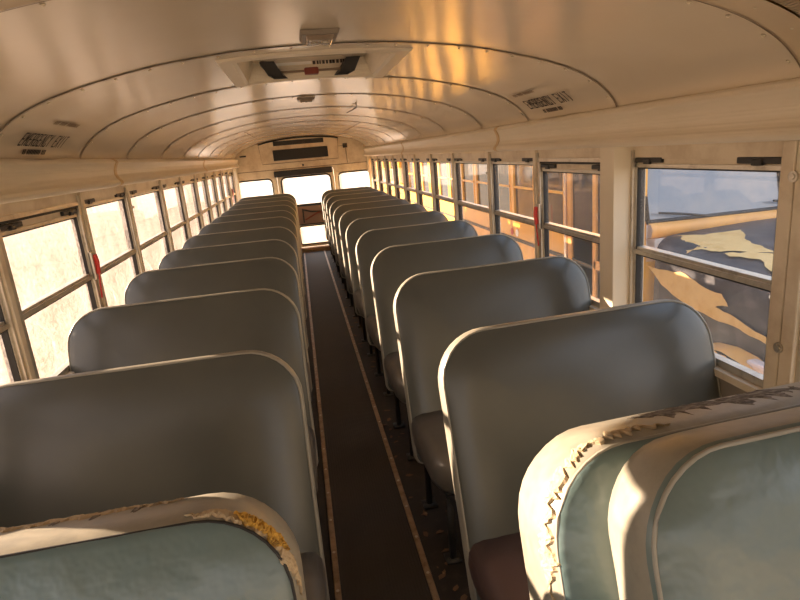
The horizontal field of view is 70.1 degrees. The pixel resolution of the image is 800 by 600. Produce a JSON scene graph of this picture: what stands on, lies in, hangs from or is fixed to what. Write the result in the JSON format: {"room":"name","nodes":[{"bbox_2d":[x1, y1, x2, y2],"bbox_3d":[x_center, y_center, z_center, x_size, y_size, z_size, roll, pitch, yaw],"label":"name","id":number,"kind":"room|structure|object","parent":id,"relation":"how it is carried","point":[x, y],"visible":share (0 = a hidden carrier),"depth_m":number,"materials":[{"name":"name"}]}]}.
{"room":"vehicle interior","nodes":[
{"label":"vehicle interior","id":0,"kind":"room"},
{"bbox_2d":[0,136,231,374],"bbox_3d":[-1.614,-0.135,3.751,0.080,1.770,11.600,-7,15,-9],"label":"wall","id":1,"kind":"structure","parent":0,"point":[34,204],"depth_m":2.54,"materials":[{"name":"beige metal"}]},
{"bbox_2d":[0,294,23,381],"bbox_3d":[-1.236,0.141,1.524,0.055,0.641,0.698,-7,15,-9],"label":"window","id":2,"kind":"structure","parent":1,"relation":"in","point":[6,338],"depth_m":1.87,"materials":[{"name":"metal"}]},
{"bbox_2d":[0,243,36,382],"bbox_3d":[-1.304,0.039,1.883,0.066,0.690,0.069,-7,15,-9],"label":"trim","id":3,"kind":"structure","parent":1,"relation":"attached to","point":[6,290],"depth_m":1.88,"materials":[{"name":"beige paint"}]},
{"bbox_2d":[0,202,102,378],"bbox_3d":[-1.364,-0.048,2.290,0.082,0.637,0.779,-7,15,-9],"label":"window","id":4,"kind":"structure","parent":1,"relation":"in","point":[12,224],"depth_m":2.28,"materials":[{"name":"metal"}]},
{"bbox_2d":[0,158,120,203],"bbox_3d":[-1.242,-0.332,1.536,0.128,0.189,2.828,-7,15,-9],"label":"trim","id":5,"kind":"structure","parent":1,"relation":"attached to","point":[20,179],"depth_m":2.12,"materials":[{"name":"beige metal"}]},
{"bbox_2d":[70,192,107,310],"bbox_3d":[-1.448,-0.155,2.667,0.066,0.690,0.069,-7,15,-9],"label":"trim","id":6,"kind":"structure","parent":1,"relation":"attached to","point":[80,199],"depth_m":2.62,"materials":[{"name":"beige paint"}]},
{"bbox_2d":[84,192,139,276],"bbox_3d":[-1.513,-0.230,3.024,0.055,0.641,0.679,-7,15,-9],"label":"window","id":7,"kind":"structure","parent":1,"relation":"in","point":[132,251],"depth_m":3.18,"materials":[{"name":"metal"}]},
{"bbox_2d":[118,185,144,276],"bbox_3d":[-1.571,-0.331,3.375,0.080,0.690,0.069,-7,15,-9],"label":"trim","id":8,"kind":"structure","parent":1,"relation":"attached to","point":[130,207],"depth_m":3.33,"materials":[{"name":"beige paint"}]},
{"bbox_2d":[129,186,170,253],"bbox_3d":[-1.654,-0.420,3.793,0.055,0.641,0.809,-7,15,-9],"label":"window","id":9,"kind":"structure","parent":1,"relation":"in","point":[134,193],"depth_m":4.00,"materials":[{"name":"metal"}]},
{"bbox_2d":[115,153,206,185],"bbox_3d":[-1.749,-1.014,4.293,0.128,0.189,2.938,-7,15,-9],"label":"trim","id":10,"kind":"structure","parent":1,"relation":"attached to","point":[131,171],"depth_m":3.69,"materials":[{"name":"beige metal"}]},
{"bbox_2d":[153,180,174,254],"bbox_3d":[-1.732,-0.535,4.205,0.066,0.690,0.069,-7,15,-9],"label":"trim","id":11,"kind":"structure","parent":1,"relation":"attached to","point":[160,188],"depth_m":4.16,"materials":[{"name":"beige paint"}]},
{"bbox_2d":[163,182,188,239],"bbox_3d":[-1.797,-0.612,4.567,0.055,0.641,0.689,-7,15,-9],"label":"window","id":12,"kind":"structure","parent":1,"relation":"in","point":[183,222],"depth_m":4.82,"materials":[{"name":"metal"}]},
{"bbox_2d":[175,177,191,242],"bbox_3d":[-1.863,-0.713,4.922,0.066,0.690,0.069,-7,15,-9],"label":"trim","id":13,"kind":"structure","parent":1,"relation":"attached to","point":[180,178],"depth_m":4.88,"materials":[{"name":"beige paint"}]},
{"bbox_2d":[182,179,201,230],"bbox_3d":[-1.928,-0.788,5.279,0.055,0.641,0.679,-7,15,-9],"label":"window","id":14,"kind":"structure","parent":1,"relation":"in","point":[197,214],"depth_m":5.54,"materials":[{"name":"metal"}]},
{"bbox_2d":[190,174,204,232],"bbox_3d":[-1.994,-0.888,5.629,0.066,0.690,0.069,-7,15,-9],"label":"trim","id":15,"kind":"structure","parent":1,"relation":"attached to","point":[195,179],"depth_m":5.59,"materials":[{"name":"beige paint"}]},
{"bbox_2d":[196,177,211,223],"bbox_3d":[-2.053,-0.956,5.957,0.055,0.641,0.619,-7,15,-9],"label":"window","id":16,"kind":"structure","parent":1,"relation":"in","point":[206,209],"depth_m":6.20,"materials":[{"name":"metal"}]},
{"bbox_2d":[201,173,213,223],"bbox_3d":[-2.114,-1.048,6.279,0.066,0.690,0.069,-7,15,-9],"label":"trim","id":17,"kind":"structure","parent":1,"relation":"attached to","point":[205,175],"depth_m":6.24,"materials":[{"name":"beige paint"}]},
{"bbox_2d":[207,175,219,216],"bbox_3d":[-2.173,-1.117,6.607,0.055,0.641,0.619,-7,15,-9],"label":"window","id":18,"kind":"structure","parent":1,"relation":"in","point":[211,176],"depth_m":6.85,"materials":[{"name":"metal"}]},
{"bbox_2d":[210,172,220,217],"bbox_3d":[-2.233,-1.209,6.929,0.066,0.690,0.069,-7,15,-9],"label":"trim","id":19,"kind":"structure","parent":1,"relation":"attached to","point":[213,172],"depth_m":6.89,"materials":[{"name":"beige paint"}]},
{"bbox_2d":[215,174,225,211],"bbox_3d":[-2.292,-1.276,7.252,0.055,0.641,0.609,-7,15,-9],"label":"window","id":20,"kind":"structure","parent":1,"relation":"in","point":[222,200],"depth_m":7.49,"materials":[{"name":"metal"}]},
{"bbox_2d":[204,155,239,172],"bbox_3d":[-2.319,-1.779,7.384,0.128,0.189,3.528,-7,15,-9],"label":"trim","id":21,"kind":"structure","parent":1,"relation":"attached to","point":[212,165],"depth_m":6.88,"materials":[{"name":"beige metal"}]},
{"bbox_2d":[217,170,227,212],"bbox_3d":[-2.351,-1.367,7.569,0.066,0.690,0.069,-7,15,-9],"label":"trim","id":22,"kind":"structure","parent":1,"relation":"attached to","point":[220,170],"depth_m":7.53,"materials":[{"name":"beige paint"}]},
{"bbox_2d":[222,172,231,206],"bbox_3d":[-2.417,-1.444,7.931,0.055,0.641,0.689,-7,15,-9],"label":"window","id":23,"kind":"structure","parent":1,"relation":"in","point":[223,174],"depth_m":8.21,"materials":[{"name":"metal"}]},
{"bbox_2d":[224,169,232,207],"bbox_3d":[-2.483,-1.545,8.286,0.066,0.690,0.069,-7,15,-9],"label":"trim","id":24,"kind":"structure","parent":1,"relation":"attached to","point":[227,169],"depth_m":8.24,"materials":[{"name":"beige paint"}]},
{"bbox_2d":[228,171,236,202],"bbox_3d":[-2.534,-1.620,8.645,0.082,0.637,0.679,-7,15,-9],"label":"window","id":25,"kind":"structure","parent":1,"relation":"in","point":[233,191],"depth_m":8.89,"materials":[{"name":"metal"}]},
{"bbox_2d":[233,168,241,200],"bbox_3d":[-2.561,-1.398,9.233,0.056,1.440,0.088,-7,15,-9],"label":"trim","id":26,"kind":"structure","parent":1,"relation":"attached to","point":[234,169],"depth_m":9.07,"materials":[{"name":"beige metal"}]},
{"bbox_2d":[0,170,368,384],"bbox_3d":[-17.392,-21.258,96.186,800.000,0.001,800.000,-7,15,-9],"label":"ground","id":27,"kind":"structure","parent":0,"point":[44,259],"depth_m":19.62,"materials":[{"name":"white"}]},
{"bbox_2d":[367,161,403,198],"bbox_3d":[0.615,-4.018,18.793,2.362,3.030,8.400,-7,15,-9],"label":"bus","id":28,"kind":"object","parent":27,"relation":"on","point":[382,162],"visible":0.15,"depth_m":17.03,"materials":[{"name":"yellow metal"}]},
{"bbox_2d":[401,162,779,373],"bbox_3d":[2.256,-1.441,8.468,2.380,3.030,11.730,-7,15,-9],"label":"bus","id":29,"kind":"object","parent":27,"relation":"on","point":[728,218],"visible":0.34,"depth_m":4.34,"materials":[{"name":"orange metal"}]},
{"bbox_2d":[653,218,775,363],"bbox_3d":[3.185,0.082,3.757,2.240,1.130,1.680,-7,15,-9],"label":"hood","id":30,"kind":"object","parent":29,"relation":"attached to","point":[735,315],"depth_m":3.81,"materials":[{"name":"black paint"}]},
{"bbox_2d":[747,359,763,373],"bbox_3d":[2.175,0.487,3.268,0.080,0.170,0.450,-7,15,-9],"label":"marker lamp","id":31,"kind":"object","parent":29,"relation":"attached to","point":[757,365],"depth_m":3.39,"materials":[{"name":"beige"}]},
{"bbox_2d":[236,135,366,247],"bbox_3d":[-1.540,-1.736,9.411,2.200,1.867,0.050,-7,15,-9],"label":"wall","id":32,"kind":"structure","parent":0,"point":[252,162],"depth_m":9.26,"materials":[{"name":"beige metal"}]},
{"bbox_2d":[257,136,337,164],"bbox_3d":[-1.621,-2.421,9.154,1.276,0.389,0.089,-7,15,-9],"label":"panel","id":33,"kind":"object","parent":32,"relation":"attached to","point":[302,148],"visible":1,"depth_m":9.13,"materials":[{"name":"beige paint"}]},
{"bbox_2d":[273,138,322,145],"bbox_3d":[-1.628,-2.530,9.119,0.800,0.070,0.013,-7,15,-9],"label":"slot vent","id":34,"kind":"object","parent":33,"relation":"attached to","point":[284,141],"depth_m":9.11,"materials":[{"name":"black plastic"}]},
{"bbox_2d":[273,146,327,160],"bbox_3d":[-1.596,-2.353,9.155,0.870,0.165,0.040,-7,15,-9],"label":"return vent","id":35,"kind":"object","parent":33,"relation":"attached to","point":[288,153],"depth_m":9.14,"materials":[{"name":"black plastic"}]},
{"bbox_2d":[238,161,366,173],"bbox_3d":[-1.573,-2.157,9.271,2.160,0.010,0.005,-7,15,-9],"label":"trim","id":36,"kind":"structure","parent":32,"relation":"attached to","point":[365,161],"depth_m":9.26,"materials":[{"name":"brown metal"}]},
{"bbox_2d":[274,167,331,177],"bbox_3d":[-1.573,-2.081,9.267,0.940,0.094,0.048,-7,15,-9],"label":"pad","id":37,"kind":"object","parent":32,"relation":"attached to","point":[321,169],"visible":1,"depth_m":9.24,"materials":[{"name":"black plastic"}]},
{"bbox_2d":[272,172,338,193],"bbox_3d":[-1.489,-1.434,9.463,1.070,1.250,0.011,-7,15,-9],"label":"trim","id":38,"kind":"structure","parent":32,"relation":"attached to","point":[336,173],"depth_m":9.28,"materials":[{"name":"beige metal"}]},
{"bbox_2d":[277,168,334,246],"bbox_3d":[-1.496,-1.514,9.442,0.915,1.260,0.094,-7,15,-9],"label":"door","id":39,"kind":"structure","parent":32,"relation":"in","point":[309,214],"depth_m":9.45,"materials":[{"name":"beige paint"}]},
{"bbox_2d":[302,245,329,252],"bbox_3d":[-1.424,-0.854,9.562,1.000,0.070,0.120,-7,15,-9],"label":"trim","id":40,"kind":"structure","parent":32,"relation":"attached to","point":[325,247],"depth_m":9.51,"materials":[{"name":"beige metal"}]},
{"bbox_2d":[302,250,470,599],"bbox_3d":[-0.443,0.548,4.135,2.320,0.059,11.600,-7,15,-9],"label":"floor","id":41,"kind":"structure","parent":0,"point":[451,581],"depth_m":2.66,"materials":[{"name":"brown rubber"}]},
{"bbox_2d":[0,492,306,599],"bbox_3d":[-0.528,0.905,0.752,0.891,1.004,0.743,-7,15,-9],"label":"seat","id":42,"kind":"object","parent":41,"relation":"on","point":[222,545],"visible":1,"depth_m":0.86,"materials":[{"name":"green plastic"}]},
{"bbox_2d":[0,350,329,599],"bbox_3d":[-0.663,0.733,1.457,0.926,1.005,0.650,-7,15,-9],"label":"seat","id":43,"kind":"object","parent":41,"relation":"on","point":[90,442],"visible":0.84,"depth_m":1.55,"materials":[{"name":"grey leather"}]},
{"bbox_2d":[300,552,326,599],"bbox_3d":[-0.631,0.876,1.370,0.924,0.158,0.404,-7,15,-9],"label":"cushion","id":44,"kind":"object","parent":43,"relation":"on","point":[314,570],"depth_m":1.53,"materials":[{"name":"leather"}]},
{"bbox_2d":[67,288,318,511],"bbox_3d":[-0.806,0.537,2.221,0.926,1.005,0.650,-7,15,-8],"label":"seat","id":45,"kind":"object","parent":41,"relation":"on","point":[260,319],"visible":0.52,"depth_m":2.32,"materials":[{"name":"grey leather"}]},
{"bbox_2d":[307,424,317,492],"bbox_3d":[-0.775,0.681,2.134,0.924,0.158,0.404,-7,15,-8],"label":"cushion","id":46,"kind":"object","parent":45,"relation":"on","point":[312,439],"depth_m":2.22,"materials":[{"name":"leather"}]},
{"bbox_2d":[124,257,312,400],"bbox_3d":[-0.950,0.347,2.989,0.926,1.005,0.650,-7,15,-8],"label":"seat","id":47,"kind":"object","parent":41,"relation":"on","point":[274,273],"visible":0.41,"depth_m":3.09,"materials":[{"name":"grey leather"}]},
{"bbox_2d":[306,361,311,400],"bbox_3d":[-0.918,0.491,2.901,0.924,0.158,0.404,-7,15,-8],"label":"cushion","id":48,"kind":"object","parent":47,"relation":"on","point":[307,362],"depth_m":3.04,"materials":[{"name":"leather"}]},
{"bbox_2d":[158,239,308,348],"bbox_3d":[-1.092,0.168,3.744,0.926,1.005,0.650,-7,15,-8],"label":"seat","id":49,"kind":"object","parent":41,"relation":"on","point":[281,249],"visible":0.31,"depth_m":3.85,"materials":[{"name":"grey leather"}]},
{"bbox_2d":[182,227,306,319],"bbox_3d":[-1.226,-0.016,4.496,0.926,1.005,0.650,-7,15,-8],"label":"seat","id":50,"kind":"object","parent":41,"relation":"on","point":[280,233],"visible":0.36,"depth_m":4.61,"materials":[{"name":"grey leather"}]},
{"bbox_2d":[198,217,304,294],"bbox_3d":[-1.366,-0.209,5.253,0.926,1.005,0.650,-7,15,-8],"label":"seat","id":51,"kind":"object","parent":41,"relation":"on","point":[284,222],"visible":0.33,"depth_m":5.36,"materials":[{"name":"grey leather"}]},
{"bbox_2d":[211,210,303,278],"bbox_3d":[-1.503,-0.386,5.992,0.926,1.005,0.650,-7,15,-9],"label":"seat","id":52,"kind":"object","parent":41,"relation":"on","point":[280,213],"visible":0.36,"depth_m":6.11,"materials":[{"name":"grey leather"}]},
{"bbox_2d":[221,205,302,265],"bbox_3d":[-1.631,-0.564,6.711,0.926,1.005,0.650,-7,15,-9],"label":"seat","id":53,"kind":"object","parent":41,"relation":"on","point":[276,207],"visible":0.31,"depth_m":6.83,"materials":[{"name":"grey leather"}]},
{"bbox_2d":[228,200,302,255],"bbox_3d":[-1.766,-0.748,7.440,0.926,1.005,0.650,-7,15,-8],"label":"seat","id":54,"kind":"object","parent":41,"relation":"on","point":[282,202],"visible":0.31,"depth_m":7.56,"materials":[{"name":"grey leather"}]},
{"bbox_2d":[233,196,301,245],"bbox_3d":[-1.900,-0.927,8.148,0.926,1.005,0.650,-7,15,-9],"label":"seat","id":55,"kind":"object","parent":41,"relation":"on","point":[284,197],"visible":0.16,"depth_m":8.26,"materials":[{"name":"grey leather"}]},
{"bbox_2d":[239,193,300,237],"bbox_3d":[-2.021,-1.097,8.828,0.926,1.005,0.650,-7,15,-9],"label":"seat","id":56,"kind":"object","parent":41,"relation":"on","point":[285,194],"visible":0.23,"depth_m":8.95,"materials":[{"name":"grey leather"}]},
{"bbox_2d":[304,252,341,599],"bbox_3d":[-0.613,0.525,4.166,0.024,0.009,11.130,-7,15,-9],"label":"trim","id":57,"kind":"structure","parent":41,"relation":"attached to","point":[336,577],"depth_m":2.78,"materials":[{"name":"metal"}]},
{"bbox_2d":[321,186,371,258],"bbox_3d":[-0.733,-1.232,8.938,0.890,1.005,0.650,-7,15,-9],"label":"seat","id":58,"kind":"object","parent":41,"relation":"on","point":[325,193],"visible":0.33,"depth_m":9.00,"materials":[{"name":"grey leather"}]},
{"bbox_2d":[323,188,378,266],"bbox_3d":[-0.608,-1.068,8.271,0.890,1.005,0.650,-8,15,-10],"label":"seat","id":59,"kind":"object","parent":41,"relation":"on","point":[329,195],"visible":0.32,"depth_m":8.34,"materials":[{"name":"grey leather"}]},
{"bbox_2d":[326,191,387,276],"bbox_3d":[-0.479,-0.892,7.557,0.890,1.005,0.650,-7,15,-9],"label":"seat","id":60,"kind":"object","parent":41,"relation":"on","point":[332,199],"visible":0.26,"depth_m":7.62,"materials":[{"name":"grey leather"}]},
{"bbox_2d":[329,195,397,289],"bbox_3d":[-0.343,-0.709,6.832,0.890,1.005,0.650,-8,15,-9],"label":"seat","id":61,"kind":"object","parent":41,"relation":"on","point":[336,204],"visible":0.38,"depth_m":6.89,"materials":[{"name":"grey leather"}]},
{"bbox_2d":[305,250,431,599],"bbox_3d":[-0.456,0.510,4.191,0.320,0.006,11.130,-7,15,-9],"label":"floor mat","id":62,"kind":"object","parent":41,"relation":"on","point":[378,557],"depth_m":2.76,"materials":[{"name":"rubber"}]},
{"bbox_2d":[333,199,409,306],"bbox_3d":[-0.210,-0.529,6.090,0.890,1.005,0.650,-8,15,-10],"label":"seat","id":63,"kind":"object","parent":41,"relation":"on","point":[342,209],"visible":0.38,"depth_m":6.14,"materials":[{"name":"grey leather"}]},
{"bbox_2d":[340,258,345,276],"bbox_3d":[-0.177,-0.387,6.003,0.888,0.158,0.404,-8,15,-10],"label":"cushion","id":64,"kind":"object","parent":63,"relation":"on","point":[342,270],"depth_m":5.92,"materials":[{"name":"leather"}]},
{"bbox_2d":[324,250,439,599],"bbox_3d":[-0.287,0.483,4.216,0.024,0.009,11.130,-7,15,-9],"label":"trim","id":65,"kind":"structure","parent":41,"relation":"attached to","point":[430,581],"depth_m":2.73,"materials":[{"name":"metal"}]},
{"bbox_2d":[339,203,426,327],"bbox_3d":[-0.069,-0.352,5.356,0.890,1.005,0.650,-8,15,-10],"label":"seat","id":66,"kind":"object","parent":41,"relation":"on","point":[348,217],"visible":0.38,"depth_m":5.42,"materials":[{"name":"grey leather"}]},
{"bbox_2d":[346,272,352,292],"bbox_3d":[-0.035,-0.210,5.269,0.888,0.158,0.404,-8,15,-10],"label":"cushion","id":67,"kind":"object","parent":66,"relation":"on","point":[348,277],"depth_m":5.24,"materials":[{"name":"leather"}]},
{"bbox_2d":[345,211,448,356],"bbox_3d":[0.065,-0.166,4.613,0.890,1.005,0.650,-8,15,-9],"label":"seat","id":68,"kind":"object","parent":41,"relation":"on","point":[357,228],"visible":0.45,"depth_m":4.67,"materials":[{"name":"grey leather"}]},
{"bbox_2d":[354,289,364,317],"bbox_3d":[0.098,-0.023,4.526,0.888,0.158,0.404,-8,15,-9],"label":"cushion","id":69,"kind":"object","parent":68,"relation":"on","point":[358,303],"depth_m":4.44,"materials":[{"name":"leather"}]},
{"bbox_2d":[355,220,477,396],"bbox_3d":[0.208,0.017,3.870,0.890,1.005,0.650,-8,15,-10],"label":"seat","id":70,"kind":"object","parent":41,"relation":"on","point":[374,241],"visible":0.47,"depth_m":3.92,"materials":[{"name":"grey leather"}]},
{"bbox_2d":[366,314,380,350],"bbox_3d":[0.244,0.160,3.783,0.888,0.158,0.404,-8,15,-10],"label":"cushion","id":71,"kind":"object","parent":70,"relation":"on","point":[371,321],"depth_m":3.71,"materials":[{"name":"leather"}]},
{"bbox_2d":[370,234,523,460],"bbox_3d":[0.350,0.206,3.085,0.890,1.005,0.650,-8,15,-10],"label":"seat","id":72,"kind":"object","parent":41,"relation":"on","point":[392,265],"visible":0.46,"depth_m":3.14,"materials":[{"name":"grey leather"}]},
{"bbox_2d":[384,351,405,403],"bbox_3d":[0.385,0.349,2.998,0.888,0.158,0.404,-8,15,-10],"label":"cushion","id":73,"kind":"object","parent":72,"relation":"on","point":[392,365],"depth_m":2.91,"materials":[{"name":"leather"}]},
{"bbox_2d":[393,256,591,564],"bbox_3d":[0.486,0.391,2.348,0.890,1.005,0.650,-8,15,-10],"label":"seat","id":74,"kind":"object","parent":41,"relation":"on","point":[431,310],"visible":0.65,"depth_m":2.40,"materials":[{"name":"grey leather"}]},
{"bbox_2d":[411,410,454,493],"bbox_3d":[0.521,0.533,2.261,0.888,0.158,0.404,-8,15,-10],"label":"cushion","id":75,"kind":"object","parent":74,"relation":"on","point":[428,435],"depth_m":2.16,"materials":[{"name":"leather"}]},
{"bbox_2d":[438,299,721,599],"bbox_3d":[0.630,0.585,1.585,0.890,1.005,0.650,-8,15,-11],"label":"seat","id":76,"kind":"object","parent":41,"relation":"on","point":[507,390],"visible":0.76,"depth_m":1.63,"materials":[{"name":"grey leather"}]},
{"bbox_2d":[468,532,529,599],"bbox_3d":[0.668,0.728,1.499,0.888,0.158,0.404,-8,15,-11],"label":"cushion","id":77,"kind":"object","parent":76,"relation":"on","point":[496,564],"depth_m":1.51,"materials":[{"name":"brown leather"}]},
{"bbox_2d":[518,382,799,599],"bbox_3d":[0.729,0.701,0.888,0.892,1.114,0.746,-8,15,-11],"label":"seat","id":78,"kind":"object","parent":41,"relation":"on","point":[697,500],"visible":1,"depth_m":0.77,"materials":[{"name":"leather"}]},
{"bbox_2d":[0,0,799,158],"bbox_3d":[-0.589,-1.137,3.672,2.094,0.273,11.562,-7,15,-9],"label":"ceiling","id":79,"kind":"structure","parent":0,"point":[606,54],"depth_m":1.73,"materials":[{"name":"beige metal"}]},
{"bbox_2d":[17,121,79,154],"bbox_3d":[-1.262,-0.585,2.066,0.123,0.102,0.375,-7,15,-9],"label":"emergency exit lettering","id":80,"kind":"object","parent":79,"relation":"attached to","point":[63,124],"visible":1,"depth_m":2.04,"materials":[{"name":"brown"}]},
{"bbox_2d":[297,97,314,102],"bbox_3d":[-0.565,-1.202,3.429,0.108,0.024,0.118,-7,15,-9],"label":"recessed light","id":81,"kind":"object","parent":79,"relation":"in","point":[303,99],"visible":1,"depth_m":3.39,"materials":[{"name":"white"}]},
{"bbox_2d":[215,42,412,87],"bbox_3d":[-0.344,-0.941,2.231,0.664,0.086,0.694,-7,15,-9],"label":"roof hatch","id":82,"kind":"object","parent":79,"relation":"attached to","point":[249,70],"visible":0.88,"depth_m":2.39,"materials":[{"name":"beige metal"}]},
{"bbox_2d":[299,28,339,45],"bbox_3d":[-0.238,-0.770,1.681,0.113,0.024,0.148,-7,15,-9],"label":"recessed light","id":83,"kind":"object","parent":79,"relation":"in","point":[314,37],"visible":1,"depth_m":1.63,"materials":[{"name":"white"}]},
{"bbox_2d":[512,90,572,112],"bbox_3d":[0.617,-0.860,2.461,0.117,0.092,0.434,-7,15,-9],"label":"emergency exit lettering","id":84,"kind":"object","parent":79,"relation":"attached to","point":[529,91],"visible":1,"depth_m":2.49,"materials":[{"name":"brown"}]},
{"bbox_2d":[23,0,799,149],"bbox_3d":[-0.591,-1.171,3.662,2.320,0.337,11.660,-7,15,-9],"label":"roof","id":85,"kind":"structure","parent":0,"point":[771,1],"depth_m":3.93,"materials":[{"name":"beige metal"}]},
{"bbox_2d":[371,115,783,396],"bbox_3d":[0.583,-0.418,4.085,0.080,1.770,11.600,-7,15,-9],"label":"wall","id":86,"kind":"structure","parent":0,"point":[731,384],"depth_m":1.78,"materials":[{"name":"beige metal"}]},
{"bbox_2d":[366,156,372,187],"bbox_3d":[-0.462,-1.668,9.553,0.056,1.440,0.088,-7,15,-9],"label":"trim","id":87,"kind":"structure","parent":86,"relation":"attached to","point":[367,157],"depth_m":9.40,"materials":[{"name":"beige metal"}]},
{"bbox_2d":[376,156,383,191],"bbox_3d":[-0.292,-1.826,8.620,0.066,0.690,0.069,-7,15,-9],"label":"trim","id":88,"kind":"structure","parent":86,"relation":"attached to","point":[376,156],"depth_m":8.58,"materials":[{"name":"beige paint"}]},
{"bbox_2d":[378,159,385,190],"bbox_3d":[-0.225,-1.726,8.265,0.055,0.641,0.689,-7,15,-9],"label":"window","id":89,"kind":"structure","parent":86,"relation":"in","point":[379,160],"depth_m":8.54,"materials":[{"name":"metal"}]},
{"bbox_2d":[363,141,402,155],"bbox_3d":[-0.238,-2.046,7.702,0.128,0.189,3.528,-7,15,-9],"label":"trim","id":90,"kind":"structure","parent":86,"relation":"attached to","point":[396,148],"depth_m":7.20,"materials":[{"name":"beige metal"}]},
{"bbox_2d":[384,156,391,194],"bbox_3d":[-0.160,-1.649,7.903,0.066,0.690,0.069,-7,15,-9],"label":"trim","id":91,"kind":"structure","parent":86,"relation":"attached to","point":[384,156],"depth_m":7.86,"materials":[{"name":"beige paint"}]},
{"bbox_2d":[385,159,393,194],"bbox_3d":[-0.100,-1.558,7.586,0.055,0.641,0.609,-7,15,-9],"label":"window","id":92,"kind":"structure","parent":86,"relation":"in","point":[387,160],"depth_m":7.82,"materials":[{"name":"metal"}]},
{"bbox_2d":[392,155,400,198],"bbox_3d":[-0.042,-1.491,7.263,0.066,0.690,0.069,-7,15,-9],"label":"trim","id":93,"kind":"structure","parent":86,"relation":"attached to","point":[392,155],"depth_m":7.22,"materials":[{"name":"beige paint"}]},
{"bbox_2d":[394,159,403,198],"bbox_3d":[0.019,-1.398,6.941,0.055,0.641,0.619,-7,15,-9],"label":"window","id":94,"kind":"structure","parent":86,"relation":"in","point":[395,160],"depth_m":7.17,"materials":[{"name":"metal"}]},
{"bbox_2d":[401,155,410,203],"bbox_3d":[0.077,-1.330,6.613,0.066,0.690,0.069,-7,15,-9],"label":"trim","id":95,"kind":"structure","parent":86,"relation":"attached to","point":[402,158],"depth_m":6.57,"materials":[{"name":"beige paint"}]},
{"bbox_2d":[403,158,415,202],"bbox_3d":[0.139,-1.238,6.291,0.055,0.641,0.619,-7,15,-9],"label":"window","id":96,"kind":"structure","parent":86,"relation":"in","point":[408,188],"depth_m":6.52,"materials":[{"name":"metal"}]},
{"bbox_2d":[413,155,422,205],"bbox_3d":[0.197,-1.169,5.963,0.066,0.690,0.069,-7,15,-9],"label":"trim","id":97,"kind":"structure","parent":86,"relation":"attached to","point":[414,158],"depth_m":5.92,"materials":[{"name":"beige paint"}]},
{"bbox_2d":[415,158,431,204],"bbox_3d":[0.264,-1.070,5.613,0.055,0.641,0.679,-7,15,-9],"label":"window","id":98,"kind":"structure","parent":86,"relation":"in","point":[418,160],"depth_m":5.86,"materials":[{"name":"metal"}]},
{"bbox_2d":[429,154,440,211],"bbox_3d":[0.327,-0.994,5.256,0.066,0.690,0.069,-7,15,-9],"label":"trim","id":99,"kind":"structure","parent":86,"relation":"attached to","point":[430,155],"depth_m":5.21,"materials":[{"name":"beige paint"}]},
{"bbox_2d":[432,158,453,211],"bbox_3d":[0.395,-0.894,4.901,0.055,0.641,0.689,-7,15,-9],"label":"window","id":100,"kind":"structure","parent":86,"relation":"in","point":[438,197],"depth_m":5.15,"materials":[{"name":"metal"}]},
{"bbox_2d":[402,126,496,154],"bbox_3d":[0.332,-1.282,4.610,0.128,0.189,2.938,-7,15,-9],"label":"trim","id":101,"kind":"structure","parent":86,"relation":"attached to","point":[484,139],"depth_m":4.02,"materials":[{"name":"beige metal"}]},
{"bbox_2d":[451,153,462,219],"bbox_3d":[0.459,-0.817,4.539,0.066,0.690,0.069,-7,15,-9],"label":"trim","id":102,"kind":"structure","parent":86,"relation":"attached to","point":[452,154],"depth_m":4.50,"materials":[{"name":"beige paint"}]},
{"bbox_2d":[454,158,488,219],"bbox_3d":[0.537,-0.702,4.127,0.055,0.641,0.809,-7,15,-9],"label":"window","id":103,"kind":"structure","parent":86,"relation":"in","point":[458,161],"depth_m":4.29,"materials":[{"name":"metal"}]},
{"bbox_2d":[485,152,500,233],"bbox_3d":[0.606,-0.611,3.707,0.080,0.690,0.069,-7,15,-9],"label":"trim","id":104,"kind":"structure","parent":86,"relation":"attached to","point":[488,155],"depth_m":3.67,"materials":[{"name":"beige paint"}]},
{"bbox_2d":[491,158,533,233],"bbox_3d":[0.679,-0.512,3.358,0.055,0.641,0.679,-7,15,-9],"label":"window","id":105,"kind":"structure","parent":86,"relation":"in","point":[497,212],"depth_m":3.48,"materials":[{"name":"metal"}]},
{"bbox_2d":[532,150,539,257],"bbox_3d":[0.743,-0.436,3.001,0.066,0.690,0.069,-7,15,-9],"label":"trim","id":106,"kind":"structure","parent":86,"relation":"attached to","point":[535,152],"depth_m":2.95,"materials":[{"name":"beige paint"}]},
{"bbox_2d":[533,158,599,307],"bbox_3d":[0.799,-0.330,2.636,0.082,0.637,0.746,-7,15,-9],"label":"window","id":107,"kind":"structure","parent":86,"relation":"in","point":[591,166],"depth_m":2.77,"materials":[{"name":"metal"}]},
{"bbox_2d":[600,147,645,308],"bbox_3d":[0.868,-0.123,2.243,0.125,1.010,0.136,-7,15,-9],"label":"pillar","id":108,"kind":"structure","parent":86,"relation":"attached to","point":[617,164],"depth_m":2.16,"materials":[{"name":"beige metal"}]},
{"bbox_2d":[496,78,799,150],"bbox_3d":[0.840,-0.600,1.853,0.128,0.189,2.828,-7,15,-9],"label":"trim","id":109,"kind":"structure","parent":86,"relation":"attached to","point":[765,112],"depth_m":1.68,"materials":[{"name":"beige metal"}]},
{"bbox_2d":[633,157,781,387],"bbox_3d":[0.958,-0.137,1.842,0.055,0.641,0.664,-7,15,-9],"label":"window","id":110,"kind":"structure","parent":86,"relation":"in","point":[744,164],"depth_m":1.78,"materials":[{"name":"metal"}]},
{"bbox_2d":[763,140,799,388],"bbox_3d":[1.018,-0.056,1.466,0.080,0.690,0.122,-7,15,-9],"label":"pillar","id":111,"kind":"structure","parent":86,"relation":"attached to","point":[782,356],"depth_m":1.46,"materials":[{"name":"beige metal"}]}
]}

